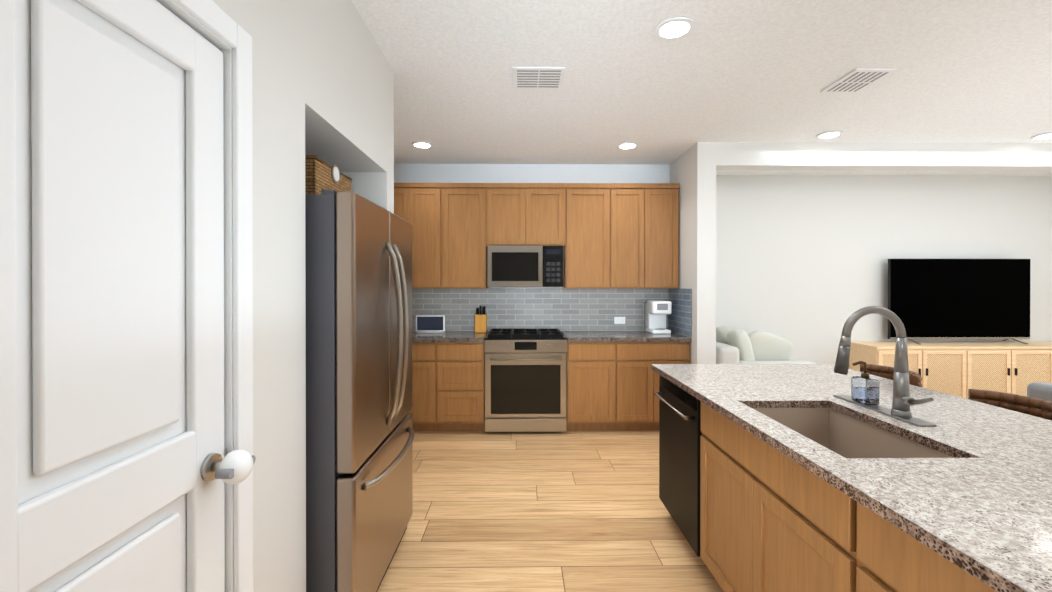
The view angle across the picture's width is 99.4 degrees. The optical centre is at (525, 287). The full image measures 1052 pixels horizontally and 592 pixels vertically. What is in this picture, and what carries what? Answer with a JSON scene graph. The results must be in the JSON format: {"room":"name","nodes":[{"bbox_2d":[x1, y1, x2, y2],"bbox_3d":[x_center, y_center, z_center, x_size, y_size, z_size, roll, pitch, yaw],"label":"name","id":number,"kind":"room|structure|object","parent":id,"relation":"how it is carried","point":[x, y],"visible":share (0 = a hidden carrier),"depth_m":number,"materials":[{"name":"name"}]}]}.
{"room":"kitchen and living room","nodes":[
{"label":"kitchen and living room","id":0,"kind":"room"},
{"bbox_2d":[213,0,393,591],"bbox_3d":[-1.193,0.046,0.539,0.800,2.745,4.454,0,0,-1],"label":"wall","id":1,"kind":"structure","parent":0,"point":[322,80],"depth_m":1.52,"materials":[{"name":"white paint"}]},
{"bbox_2d":[0,0,255,591],"bbox_3d":[-0.811,0.350,0.903,0.212,2.136,0.770,0,0,-1],"label":"door","id":2,"kind":"structure","parent":1,"relation":"attached to","point":[127,459],"depth_m":0.91,"materials":[{"name":"white wood"}]},
{"bbox_2d":[394,164,669,287],"bbox_3d":[-0.097,0.029,4.936,3.340,2.745,0.120,0,0,-1],"label":"wall","id":3,"kind":"structure","parent":0,"point":[531,173],"depth_m":4.87,"materials":[{"name":"white paint"}]},
{"bbox_2d":[394,183,413,290],"bbox_3d":[-1.382,-0.522,4.685,0.504,1.070,0.340,0,0,-1],"label":"upper cabinet","id":4,"kind":"object","parent":3,"relation":"attached to","point":[403,192],"depth_m":4.52,"materials":[{"name":"brown wood"}]},
{"bbox_2d":[414,183,449,290],"bbox_3d":[-1.018,-0.522,4.690,0.452,1.070,0.340,0,0,-1],"label":"upper cabinet","id":5,"kind":"object","parent":3,"relation":"attached to","point":[431,200],"depth_m":4.53,"materials":[{"name":"brown wood"}]},
{"bbox_2d":[450,183,493,290],"bbox_3d":[-0.634,-0.522,4.695,0.584,1.070,0.340,0,0,-1],"label":"upper cabinet","id":6,"kind":"object","parent":3,"relation":"attached to","point":[471,204],"depth_m":4.53,"materials":[{"name":"brown wood"}]},
{"bbox_2d":[494,183,533,234],"bbox_3d":[-0.178,-0.738,4.699,0.461,0.638,0.340,0,0,-1],"label":"upper cabinet","id":7,"kind":"object","parent":3,"relation":"attached to","point":[513,202],"depth_m":4.54,"materials":[{"name":"brown wood"}]},
{"bbox_2d":[486,235,545,286],"bbox_3d":[-0.113,-0.244,4.644,0.552,0.487,0.456,0,0,-1],"label":"microwave","id":8,"kind":"object","parent":3,"relation":"attached to","point":[511,260],"depth_m":4.45,"materials":[{"name":"silver metal"}]},
{"bbox_2d":[534,183,557,234],"bbox_3d":[0.168,-0.738,4.704,0.460,0.638,0.340,0,0,-1],"label":"upper cabinet","id":9,"kind":"object","parent":3,"relation":"attached to","point":[545,194],"depth_m":4.54,"materials":[{"name":"brown wood"}]},
{"bbox_2d":[546,235,565,286],"bbox_3d":[0.251,-0.244,4.649,0.244,0.487,0.456,0,0,-1],"label":"control panel","id":10,"kind":"object","parent":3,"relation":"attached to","point":[555,244],"depth_m":4.46,"materials":[{"name":"black plastic"}]},
{"bbox_2d":[554,183,617,290],"bbox_3d":[0.625,-0.522,4.710,0.587,1.070,0.340,0,0,-1],"label":"upper cabinet","id":11,"kind":"object","parent":3,"relation":"attached to","point":[602,255],"depth_m":4.55,"materials":[{"name":"brown wood"}]},
{"bbox_2d":[614,317,624,323],"bbox_3d":[1.024,0.364,4.877,0.120,0.075,0.008,0,0,-1],"label":"electrical outlet","id":12,"kind":"object","parent":3,"relation":"attached to","point":[619,320],"visible":1,"depth_m":4.88,"materials":[{"name":"white plastic"}]},
{"bbox_2d":[618,183,653,290],"bbox_3d":[1.024,-0.522,4.715,0.480,1.070,0.340,0,0,-1],"label":"upper cabinet","id":13,"kind":"object","parent":3,"relation":"attached to","point":[635,200],"depth_m":4.56,"materials":[{"name":"brown wood"}]},
{"bbox_2d":[654,183,681,290],"bbox_3d":[1.356,-0.522,4.719,0.412,1.070,0.340,0,0,-1],"label":"upper cabinet","id":14,"kind":"object","parent":3,"relation":"attached to","point":[666,195],"depth_m":4.56,"materials":[{"name":"brown wood"}]},
{"bbox_2d":[377,431,723,591],"bbox_3d":[3.006,1.444,1.939,9.470,0.060,7.140,0,0,-1],"label":"floor","id":15,"kind":"structure","parent":0,"point":[575,511],"depth_m":2.71,"materials":[{"name":"brown wood"}]},
{"bbox_2d":[305,189,413,591],"bbox_3d":[-1.009,0.510,2.136,0.866,1.765,0.910,0,0,-1],"label":"fridge","id":16,"kind":"object","parent":15,"relation":"on","point":[359,429],"visible":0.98,"depth_m":1.70,"materials":[{"name":"grey metal"}]},
{"bbox_2d":[305,155,351,193],"bbox_3d":[-1.068,-0.477,2.107,0.346,0.205,0.428,0,0,-1],"label":"basket","id":17,"kind":"object","parent":16,"relation":"on","point":[320,174],"visible":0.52,"depth_m":1.97,"materials":[{"name":"wicker"}]},
{"bbox_2d":[409,343,437,431],"bbox_3d":[-1.079,0.963,4.550,0.445,0.880,0.630,0,0,-1],"label":"base cabinet","id":18,"kind":"object","parent":15,"relation":"on","point":[424,410],"depth_m":4.25,"materials":[{"name":"brown wood"}]},
{"bbox_2d":[438,343,484,431],"bbox_3d":[-0.664,0.963,4.555,0.520,0.880,0.630,0,0,-1],"label":"base cabinet","id":19,"kind":"object","parent":15,"relation":"on","point":[461,366],"depth_m":4.24,"materials":[{"name":"brown wood"}]},
{"bbox_2d":[412,331,488,342],"bbox_3d":[-1.018,0.500,4.537,1.228,0.044,0.635,0,0,-1],"label":"countertop","id":20,"kind":"structure","parent":19,"relation":"on","point":[448,336],"depth_m":4.26,"materials":[{"name":"grey stone"}]},
{"bbox_2d":[416,315,444,332],"bbox_3d":[-0.993,0.385,4.678,0.300,0.184,0.116,0,0,-1],"label":"smart display","id":21,"kind":"object","parent":20,"relation":"on","point":[430,323],"visible":1,"depth_m":4.62,"materials":[{"name":"white plastic"}]},
{"bbox_2d":[475,306,486,332],"bbox_3d":[-0.474,0.338,4.713,0.120,0.278,0.140,0,0,-1],"label":"knife block","id":22,"kind":"object","parent":20,"relation":"on","point":[481,322],"visible":1,"depth_m":4.64,"materials":[{"name":"brown wood"}]},
{"bbox_2d":[484,329,566,431],"bbox_3d":[-0.006,0.927,4.524,0.782,0.952,0.702,0,0,-1],"label":"range","id":23,"kind":"object","parent":15,"relation":"on","point":[525,380],"visible":1,"depth_m":4.24,"materials":[{"name":"silver metal"}]},
{"bbox_2d":[565,335,625,430],"bbox_3d":[0.655,0.963,4.571,0.530,0.880,0.630,0,0,-1],"label":"base cabinet","id":24,"kind":"object","parent":15,"relation":"on","point":[595,372],"depth_m":4.27,"materials":[{"name":"brown wood"}]},
{"bbox_2d":[562,331,691,342],"bbox_3d":[0.982,0.500,4.562,1.184,0.044,0.635,0,0,-1],"label":"countertop","id":25,"kind":"structure","parent":24,"relation":"on","point":[572,336],"depth_m":4.28,"materials":[{"name":"grey stone"}]},
{"bbox_2d":[645,300,671,333],"bbox_3d":[1.382,0.310,4.674,0.200,0.334,0.302,0,0,-1],"label":"coffee maker","id":26,"kind":"object","parent":25,"relation":"on","point":[656,311],"visible":1,"depth_m":4.64,"materials":[{"name":"white plastic"}]},
{"bbox_2d":[626,343,689,430],"bbox_3d":[1.180,0.963,4.578,0.788,0.880,0.630,0,0,-1],"label":"base cabinet","id":27,"kind":"object","parent":15,"relation":"on","point":[642,406],"depth_m":4.27,"materials":[{"name":"brown wood"}]},
{"bbox_2d":[716,326,815,363],"bbox_3d":[2.449,0.926,4.911,1.030,0.951,0.860,0,0,-1],"label":"sofa","id":28,"kind":"object","parent":15,"relation":"on","point":[736,346],"visible":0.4,"depth_m":4.67,"materials":[{"name":"grey fabric"}]},
{"bbox_2d":[653,370,1010,591],"bbox_3d":[1.208,0.968,1.570,0.834,0.893,2.430,0,0,-1],"label":"kitchen island","id":29,"kind":"object","parent":15,"relation":"on","point":[794,478],"depth_m":1.59,"materials":[{"name":"brown wood"}]},
{"bbox_2d":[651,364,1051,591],"bbox_3d":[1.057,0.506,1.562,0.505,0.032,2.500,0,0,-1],"label":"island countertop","id":30,"kind":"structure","parent":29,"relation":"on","point":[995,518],"depth_m":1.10,"materials":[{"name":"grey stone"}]},
{"bbox_2d":[735,364,1051,481],"bbox_3d":[1.620,0.506,1.569,0.620,0.032,2.500,0,0,-1],"label":"island countertop","id":31,"kind":"structure","parent":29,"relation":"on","point":[969,428],"depth_m":1.63,"materials":[{"name":"grey stone"}]},
{"bbox_2d":[851,361,879,404],"bbox_3d":[1.395,0.394,1.850,0.082,0.176,0.090,0,0,-1],"label":"soap bottle","id":32,"kind":"object","parent":31,"relation":"on","point":[872,392],"visible":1,"depth_m":1.85,"materials":[{"name":"clear glass"}]},
{"bbox_2d":[860,364,921,386],"bbox_3d":[1.938,0.938,2.524,0.441,0.948,0.420,0,0,-1],"label":"bar stool","id":33,"kind":"object","parent":15,"relation":"on","point":[915,378],"visible":0.21,"depth_m":2.60,"materials":[{"name":"brown leather"}]},
{"bbox_2d":[849,342,1051,398],"bbox_3d":[5.651,1.031,5.178,3.520,0.740,0.455,0,0,-1],"label":"media console","id":34,"kind":"object","parent":15,"relation":"on","point":[959,369],"visible":0.52,"depth_m":4.97,"materials":[{"name":"brown wood"}]},
{"bbox_2d":[888,259,1030,344],"bbox_3d":[5.130,0.162,5.242,1.680,0.992,0.264,0,0,-1],"label":"tv","id":35,"kind":"object","parent":34,"relation":"on","point":[958,298],"visible":0.88,"depth_m":5.27,"materials":[{"name":"black"}]},
{"bbox_2d":[968,389,1051,419],"bbox_3d":[1.946,0.941,1.864,0.441,0.948,0.420,0,0,-1],"label":"bar stool","id":36,"kind":"object","parent":15,"relation":"on","point":[1037,407],"visible":0.15,"depth_m":1.93,"materials":[{"name":"brown leather"}]},
{"bbox_2d":[1027,382,1051,401],"bbox_3d":[4.381,1.039,3.155,0.850,0.740,0.800,0,0,-1],"label":"armchair","id":37,"kind":"object","parent":15,"relation":"on","point":[1041,390],"visible":0.29,"depth_m":3.44,"materials":[{"name":"grey fabric"}]},
{"bbox_2d":[670,142,715,363],"bbox_3d":[1.663,0.030,4.807,0.175,2.745,1.360,0,0,-1],"label":"wall","id":38,"kind":"structure","parent":0,"point":[693,171],"depth_m":4.13,"materials":[{"name":"white paint"}]},
{"bbox_2d":[351,0,1051,175],"bbox_3d":[3.006,-1.361,1.928,9.470,0.060,7.140,0,0,-1],"label":"ceiling","id":39,"kind":"structure","parent":0,"point":[973,71],"depth_m":2.82,"materials":[{"name":"paint"}]},
{"bbox_2d":[411,141,432,148],"bbox_3d":[-0.975,-1.333,4.186,0.195,0.013,0.195,0,0,44],"label":"recessed light","id":40,"kind":"object","parent":39,"relation":"in","point":[418,144],"depth_m":4.16,"materials":[{"name":"white"}]},
{"bbox_2d":[512,66,566,88],"bbox_3d":[0.079,-1.327,2.840,0.330,0.015,0.285,0,0,-1],"label":"ceiling vent","id":41,"kind":"object","parent":39,"relation":"in","point":[524,77],"depth_m":2.82,"materials":[{"name":"white metal"}]},
{"bbox_2d":[617,142,637,148],"bbox_3d":[0.959,-1.334,4.210,0.195,0.013,0.195,0,0,44],"label":"recessed light","id":42,"kind":"object","parent":39,"relation":"in","point":[625,145],"depth_m":4.18,"materials":[{"name":"white"}]},
{"bbox_2d":[655,16,694,39],"bbox_3d":[0.762,-1.326,2.292,0.195,0.013,0.195,0,0,44],"label":"recessed light","id":43,"kind":"object","parent":39,"relation":"in","point":[675,28],"depth_m":2.28,"materials":[{"name":"white"}]},
{"bbox_2d":[816,130,842,138],"bbox_3d":[2.657,-1.332,3.910,0.195,0.013,0.195,0,0,44],"label":"recessed light","id":44,"kind":"object","parent":39,"relation":"in","point":[829,134],"depth_m":3.88,"materials":[{"name":"white"}]},
{"bbox_2d":[820,68,896,92],"bbox_3d":[2.133,-1.327,2.883,0.250,0.015,0.330,0,0,-1],"label":"ceiling vent","id":45,"kind":"object","parent":39,"relation":"in","point":[856,80],"depth_m":2.86,"materials":[{"name":"white metal"}]},
{"bbox_2d":[1031,132,1051,139],"bbox_3d":[4.596,-1.332,3.933,0.195,0.013,0.195,0,0,44],"label":"recessed light","id":46,"kind":"object","parent":39,"relation":"in","point":[1045,135],"depth_m":3.93,"materials":[{"name":"white"}]},
{"bbox_2d":[716,142,1051,170],"bbox_3d":[4.675,-1.233,4.247,5.835,0.215,0.175,0,0,-1],"label":"header beam","id":47,"kind":"structure","parent":0,"point":[825,156],"depth_m":4.15,"materials":[{"name":"white paint"}]},
{"bbox_2d":[716,175,1051,364],"bbox_3d":[4.720,0.027,5.465,5.955,2.745,0.120,0,0,-1],"label":"wall","id":48,"kind":"structure","parent":0,"point":[802,264],"depth_m":5.39,"materials":[{"name":"white paint"}]}
]}

